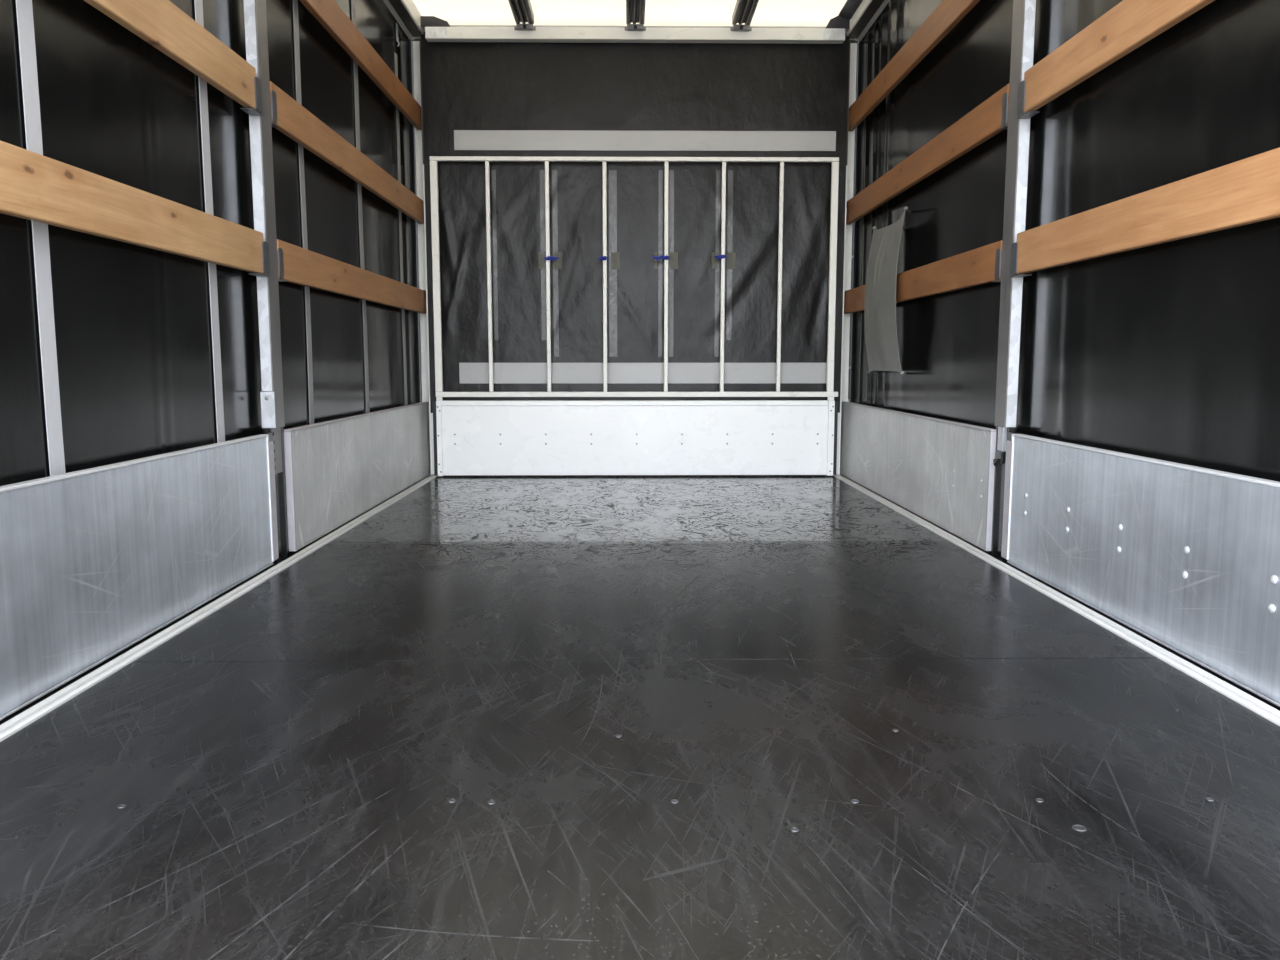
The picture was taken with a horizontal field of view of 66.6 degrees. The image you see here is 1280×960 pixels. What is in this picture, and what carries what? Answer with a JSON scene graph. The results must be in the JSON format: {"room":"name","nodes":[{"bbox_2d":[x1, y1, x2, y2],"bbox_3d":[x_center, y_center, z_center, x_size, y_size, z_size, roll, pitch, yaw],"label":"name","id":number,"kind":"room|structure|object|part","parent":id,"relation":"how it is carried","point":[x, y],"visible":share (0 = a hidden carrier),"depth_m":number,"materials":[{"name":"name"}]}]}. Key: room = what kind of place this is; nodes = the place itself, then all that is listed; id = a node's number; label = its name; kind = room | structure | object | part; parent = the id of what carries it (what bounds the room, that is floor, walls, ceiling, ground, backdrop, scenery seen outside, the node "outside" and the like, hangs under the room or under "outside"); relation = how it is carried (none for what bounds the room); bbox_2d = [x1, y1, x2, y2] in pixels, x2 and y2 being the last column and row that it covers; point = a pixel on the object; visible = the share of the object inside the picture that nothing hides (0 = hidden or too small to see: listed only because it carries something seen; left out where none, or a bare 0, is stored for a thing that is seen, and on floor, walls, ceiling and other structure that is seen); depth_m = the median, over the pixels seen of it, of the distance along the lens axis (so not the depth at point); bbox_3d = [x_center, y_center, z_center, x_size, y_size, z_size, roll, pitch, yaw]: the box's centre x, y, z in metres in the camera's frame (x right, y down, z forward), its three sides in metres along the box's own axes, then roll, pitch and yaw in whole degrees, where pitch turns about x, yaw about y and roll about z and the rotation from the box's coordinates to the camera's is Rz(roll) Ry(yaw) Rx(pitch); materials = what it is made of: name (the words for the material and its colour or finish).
{"room":"cargo space","nodes":[
{"label":"cargo space","id":0,"kind":"room"},
{"bbox_2d":[413,0,846,26],"bbox_3d":[0.004,-2.185,2.993,2.512,0.010,4.710,0,7,-1],"label":"ceiling","id":1,"kind":"structure","parent":0,"point":[803,13],"depth_m":5.08,"materials":[{"name":"white"}]},
{"bbox_2d":[411,38,858,475],"bbox_3d":[-0.025,-1.203,5.495,2.540,2.610,0.020,0,7,-1],"label":"wall","id":2,"kind":"structure","parent":0,"point":[414,39],"depth_m":5.48,"materials":[{"name":"grey metal"}]},
{"bbox_2d":[0,476,1279,724],"bbox_3d":[0.003,0.315,3.343,2.540,0.118,4.760,0,7,-1],"label":"trim","id":3,"kind":"structure","parent":2,"relation":"attached to","point":[291,553],"depth_m":2.42,"materials":[{"name":"silver metal"}]},
{"bbox_2d":[240,0,288,566],"bbox_3d":[-1.178,-0.904,3.039,0.047,2.371,0.220,0,7,-1],"label":"post","id":4,"kind":"object","parent":3,"relation":"on","point":[255,15],"visible":0.9,"depth_m":3.06,"materials":[{"name":"metal"}]},
{"bbox_2d":[0,141,263,273],"bbox_3d":[-1.157,-0.567,1.921,0.025,0.125,2.180,0,7,-1],"label":"wooden slat","id":5,"kind":"object","parent":4,"relation":"attached to","point":[36,187],"visible":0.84,"depth_m":2.13,"materials":[{"name":"brown wood"}]},
{"bbox_2d":[0,432,278,720],"bbox_3d":[-1.152,0.185,2.026,0.026,0.412,2.184,0,7,-1],"label":"board","id":6,"kind":"object","parent":4,"relation":"attached to","point":[96,561],"visible":1,"depth_m":2.13,"materials":[{"name":"metal"}]},
{"bbox_2d":[84,0,255,109],"bbox_3d":[-1.157,-1.048,1.863,0.025,0.125,2.180,0,7,-1],"label":"wooden slat","id":7,"kind":"object","parent":4,"relation":"attached to","point":[160,23],"visible":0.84,"depth_m":2.48,"materials":[{"name":"brown wood"}]},
{"bbox_3d":[-1.181,-1.179,2.980,0.034,1.810,0.006,0,7,-1],"label":"plate","id":8,"kind":"part","parent":4,"relation":"part of","materials":[{"name":"metal"}]},
{"bbox_2d":[264,427,288,566],"bbox_3d":[-1.180,0.049,3.182,0.016,0.444,0.157,0,7,-1],"label":"socket","id":9,"kind":"object","parent":4,"relation":"attached to","point":[278,437],"depth_m":3.20,"materials":[{"name":"silver metal"}]},
{"bbox_3d":[-1.177,-0.097,3.164,0.008,0.149,0.098,0,7,-1],"label":"hinge plate","id":10,"kind":"part","parent":4,"relation":"part of","materials":[{"name":"metal"}]},
{"bbox_2d":[270,81,423,223],"bbox_3d":[-1.186,-1.331,4.214,0.025,0.125,2.308,0,7,-1],"label":"wooden slat","id":11,"kind":"object","parent":4,"relation":"attached to","point":[295,121],"visible":0.81,"depth_m":3.80,"materials":[{"name":"orange wood"}]},
{"bbox_2d":[276,239,426,312],"bbox_3d":[-1.186,-0.849,4.273,0.025,0.125,2.308,0,7,-1],"label":"wooden slat","id":12,"kind":"object","parent":4,"relation":"attached to","point":[302,266],"visible":0.79,"depth_m":3.85,"materials":[{"name":"orange wood"}]},
{"bbox_2d":[283,402,430,550],"bbox_3d":[-1.182,-0.100,4.369,0.025,0.410,2.254,0,7,-1],"label":"board","id":13,"kind":"object","parent":4,"relation":"attached to","point":[337,470],"visible":1,"depth_m":3.89,"materials":[{"name":"metal"}]},
{"bbox_2d":[300,0,421,129],"bbox_3d":[-1.186,-1.826,4.154,0.025,0.125,2.308,0,7,-1],"label":"wooden slat","id":14,"kind":"object","parent":4,"relation":"attached to","point":[328,13],"visible":0.97,"depth_m":4.15,"materials":[{"name":"brown wood"}]},
{"bbox_2d":[383,0,423,38],"bbox_3d":[-1.165,-2.131,2.950,0.091,0.086,4.600,0,7,-1],"label":"rail","id":15,"kind":"object","parent":4,"relation":"on","point":[406,13],"visible":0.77,"depth_m":4.93,"materials":[{"name":"silver metal"}]},
{"bbox_2d":[0,0,419,485],"bbox_3d":[-1.224,-0.895,3.140,0.027,2.570,4.680,0,7,-1],"label":"curtain","id":16,"kind":"object","parent":15,"relation":"hanging from","point":[112,351],"visible":0.54,"depth_m":2.58,"materials":[{"name":"plastic"}]},
{"bbox_2d":[422,25,847,43],"bbox_3d":[-0.023,-2.352,5.154,2.240,0.074,0.102,0,7,-1],"label":"header beam","id":17,"kind":"structure","parent":15,"relation":"attached to","point":[454,33],"depth_m":5.11,"materials":[{"name":"metal"}]},
{"bbox_2d":[420,16,449,26],"bbox_3d":[-1.081,-2.396,5.098,0.182,0.054,0.008,0,7,-1],"label":"corner gusset","id":18,"kind":"object","parent":17,"relation":"attached to","point":[426,21],"visible":0.71,"depth_m":5.10,"materials":[{"name":"black plastic"}]},
{"bbox_2d":[508,0,535,30],"bbox_3d":[-0.573,-2.117,2.889,0.112,0.076,4.442,0,7,-1],"label":"bar","id":19,"kind":"object","parent":17,"relation":"attached to","point":[522,11],"visible":1,"depth_m":4.96,"materials":[{"name":"metal"}]},
{"bbox_2d":[421,32,848,412],"bbox_3d":[-0.023,-1.377,5.308,2.280,2.020,0.020,0,7,-1],"label":"tarp","id":20,"kind":"object","parent":17,"relation":"hanging from","point":[516,99],"visible":0.82,"depth_m":5.30,"materials":[{"name":"black fabric"}]},
{"bbox_2d":[625,0,645,30],"bbox_3d":[0.003,-2.118,2.896,0.112,0.076,4.442,0,7,-1],"label":"bar","id":21,"kind":"object","parent":17,"relation":"attached to","point":[635,9],"visible":1,"depth_m":4.96,"materials":[{"name":"metal"}]},
{"bbox_2d":[730,0,758,31],"bbox_3d":[0.557,-2.119,2.902,0.112,0.076,4.442,0,7,-1],"label":"bar","id":22,"kind":"object","parent":17,"relation":"attached to","point":[744,10],"visible":1,"depth_m":4.96,"materials":[{"name":"metal"}]},
{"bbox_2d":[826,15,849,28],"bbox_3d":[1.050,-2.405,5.124,0.154,0.066,0.008,0,7,-1],"label":"corner gusset","id":23,"kind":"object","parent":17,"relation":"attached to","point":[838,21],"visible":0.71,"depth_m":5.12,"materials":[{"name":"black plastic"}]},
{"bbox_2d":[412,40,433,476],"bbox_3d":[-1.181,-1.191,5.389,0.066,2.371,0.161,-4,8,-27],"label":"post","id":24,"kind":"object","parent":3,"relation":"on","point":[417,67],"visible":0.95,"depth_m":5.38,"materials":[{"name":"metal"}]},
{"bbox_3d":[-1.203,-1.404,5.407,0.053,1.951,0.047,0,7,-1],"label":"post","id":25,"kind":"part","parent":24,"relation":"part of","materials":[{"name":"silver metal"}]},
{"bbox_3d":[-1.193,-0.226,5.540,0.036,0.419,0.058,0,7,-1],"label":"post","id":26,"kind":"part","parent":24,"relation":"part of","materials":[{"name":"metal"}]},
{"bbox_2d":[836,42,856,475],"bbox_3d":[1.136,-1.194,5.416,0.074,2.371,0.161,3,8,26],"label":"post","id":27,"kind":"object","parent":3,"relation":"on","point":[852,69],"visible":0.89,"depth_m":5.41,"materials":[{"name":"metal"}]},
{"bbox_3d":[1.143,-0.229,5.569,0.036,0.419,0.058,0,7,-1],"label":"post","id":28,"kind":"part","parent":27,"relation":"part of","materials":[{"name":"metal"}]},
{"bbox_3d":[1.154,-1.408,5.436,0.053,1.951,0.047,0,7,-1],"label":"post","id":29,"kind":"part","parent":27,"relation":"part of","materials":[{"name":"silver metal"}]},
{"bbox_2d":[990,0,1039,564],"bbox_3d":[1.185,-0.907,3.067,0.046,2.371,0.220,0,7,-1],"label":"post","id":30,"kind":"object","parent":3,"relation":"on","point":[1023,20],"visible":0.95,"depth_m":3.09,"materials":[{"name":"metal"}]},
{"bbox_2d":[839,0,889,40],"bbox_3d":[1.141,-2.135,2.978,0.155,0.086,4.600,0,7,-1],"label":"rail","id":31,"kind":"object","parent":30,"relation":"on","point":[862,14],"visible":0.84,"depth_m":4.95,"materials":[{"name":"grey metal"}]},
{"bbox_2d":[850,0,1279,481],"bbox_3d":[1.232,-0.899,3.170,0.023,2.570,4.680,0,7,-1],"label":"curtain","id":32,"kind":"object","parent":31,"relation":"hanging from","point":[1167,351],"visible":0.52,"depth_m":2.64,"materials":[{"name":"black fabric"}]},
{"bbox_2d":[848,0,979,130],"bbox_3d":[1.165,-1.829,4.182,0.025,0.125,2.308,0,7,-1],"label":"wooden slat","id":33,"kind":"object","parent":30,"relation":"attached to","point":[948,13],"visible":0.92,"depth_m":4.16,"materials":[{"name":"brown wood"}]},
{"bbox_2d":[840,401,995,550],"bbox_3d":[1.161,-0.102,4.386,0.025,0.410,2.278,0,7,-1],"label":"board","id":34,"kind":"object","parent":30,"relation":"attached to","point":[942,471],"visible":1,"depth_m":3.94,"materials":[{"name":"metal"}]},
{"bbox_2d":[844,240,1002,313],"bbox_3d":[1.165,-0.852,4.301,0.025,0.125,2.308,0,7,-1],"label":"wooden slat","id":35,"kind":"object","parent":30,"relation":"attached to","point":[975,267],"visible":0.81,"depth_m":3.73,"materials":[{"name":"brown wood"}]},
{"bbox_2d":[864,206,910,374],"bbox_3d":[1.160,-0.868,4.614,0.106,0.732,0.753,0,7,-1],"label":"sheet","id":36,"kind":"object","parent":35,"relation":"hanging from","point":[880,286],"visible":1,"depth_m":4.51,"materials":[{"name":"grey fabric"}]},
{"bbox_2d":[846,83,1009,224],"bbox_3d":[1.165,-1.335,4.242,0.025,0.125,2.308,0,7,-1],"label":"wooden slat","id":37,"kind":"object","parent":30,"relation":"attached to","point":[983,122],"visible":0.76,"depth_m":3.83,"materials":[{"name":"brown wood"}]},
{"bbox_2d":[990,426,1015,564],"bbox_3d":[1.193,0.046,3.211,0.006,0.444,0.157,0,7,-1],"label":"socket","id":38,"kind":"object","parent":30,"relation":"attached to","point":[999,462],"depth_m":3.22,"materials":[{"name":"silver metal"}]},
{"bbox_3d":[1.191,-1.125,3.016,0.034,1.926,0.006,0,7,-1],"label":"plate","id":39,"kind":"part","parent":30,"relation":"part of","materials":[{"name":"metal"}]},
{"bbox_2d":[1023,0,1214,113],"bbox_3d":[1.194,-1.048,1.892,0.025,0.125,2.180,0,7,-1],"label":"wooden slat","id":40,"kind":"object","parent":30,"relation":"attached to","point":[1130,24],"visible":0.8,"depth_m":2.48,"materials":[{"name":"orange wood"}]},
{"bbox_2d":[1001,432,1279,706],"bbox_3d":[1.188,0.182,2.054,0.028,0.412,2.184,0,7,-1],"label":"board","id":41,"kind":"object","parent":30,"relation":"attached to","point":[1185,557],"visible":1,"depth_m":2.20,"materials":[{"name":"metal"}]},
{"bbox_2d":[1016,147,1279,273],"bbox_3d":[1.194,-0.572,1.950,0.025,0.125,2.180,0,7,-1],"label":"wooden slat","id":42,"kind":"object","parent":30,"relation":"attached to","point":[1246,191],"visible":0.97,"depth_m":2.19,"materials":[{"name":"orange wood"}]},
{"bbox_2d":[0,476,1279,959],"bbox_3d":[0.004,0.259,3.211,2.202,0.023,4.510,0,7,-1],"label":"floor","id":43,"kind":"structure","parent":0,"point":[487,717],"depth_m":1.55,"materials":[{"name":"black wood"}]},
{"bbox_2d":[0,474,437,741],"bbox_3d":[-1.118,0.255,3.221,0.040,0.026,4.560,0,7,-1],"label":"trim","id":44,"kind":"structure","parent":43,"relation":"on","point":[10,727],"depth_m":2.25,"materials":[{"name":"metal"}]},
{"bbox_2d":[436,400,834,475],"bbox_3d":[-0.023,-0.231,5.383,2.184,0.415,0.051,0,7,-1],"label":"headboard","id":45,"kind":"object","parent":43,"relation":"on","point":[475,437],"visible":1,"depth_m":5.36,"materials":[{"name":"white metal"}]},
{"bbox_2d":[430,156,838,400],"bbox_3d":[-0.015,-1.078,5.272,2.204,1.292,0.028,0,7,-1],"label":"frame","id":46,"kind":"object","parent":45,"relation":"on","point":[440,394],"visible":1,"depth_m":5.26,"materials":[{"name":"white metal"}]},
{"bbox_2d":[544,256,558,260],"bbox_3d":[-0.476,-1.192,5.246,0.079,0.028,0.054,0,7,-1],"label":"tie","id":47,"kind":"object","parent":46,"relation":"attached to","point":[545,257],"visible":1,"depth_m":5.23,"materials":[{"name":"blue plastic"}]},
{"bbox_2d":[599,256,607,260],"bbox_3d":[-0.193,-1.192,5.250,0.044,0.028,0.058,3,8,24],"label":"tie","id":48,"kind":"object","parent":46,"relation":"attached to","point":[602,257],"visible":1,"depth_m":5.23,"materials":[{"name":"blue plastic"}]},
{"bbox_3d":[-0.028,-1.708,5.195,2.178,0.022,0.028,0,7,-1],"label":"rail","id":49,"kind":"part","parent":46,"relation":"part of","materials":[{"name":"white metal"}]},
{"bbox_3d":[-0.015,-0.470,5.347,2.204,0.028,0.028,0,7,-1],"label":"rail","id":50,"kind":"part","parent":46,"relation":"part of","materials":[{"name":"white metal"}]},
{"bbox_2d":[652,255,669,259],"bbox_3d":[0.113,-1.196,5.252,0.095,0.028,0.054,0,7,-1],"label":"tie","id":51,"kind":"object","parent":46,"relation":"attached to","point":[661,257],"visible":1,"depth_m":5.23,"materials":[{"name":"blue plastic"}]},
{"bbox_2d":[715,254,726,258],"bbox_3d":[0.434,-1.202,5.255,0.066,0.028,0.054,0,7,-1],"label":"tie","id":52,"kind":"object","parent":46,"relation":"attached to","point":[720,256],"visible":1,"depth_m":5.24,"materials":[{"name":"blue plastic"}]},
{"bbox_3d":[-0.026,-0.422,5.356,2.122,0.028,0.039,0,7,-1],"label":"trim","id":53,"kind":"part","parent":45,"relation":"part of","materials":[{"name":"white metal"}]},
{"bbox_2d":[433,402,837,475],"bbox_3d":[-0.023,-0.217,5.419,2.240,0.430,0.014,0,7,-1],"label":"trim","id":54,"kind":"structure","parent":45,"relation":"attached to","point":[434,403],"depth_m":5.43,"materials":[{"name":"silver metal"}]},
{"bbox_2d":[833,474,1279,725],"bbox_3d":[1.126,0.252,3.248,0.040,0.026,4.560,0,7,-1],"label":"trim","id":55,"kind":"structure","parent":43,"relation":"on","point":[1239,696],"depth_m":2.33,"materials":[{"name":"metal"}]}
]}

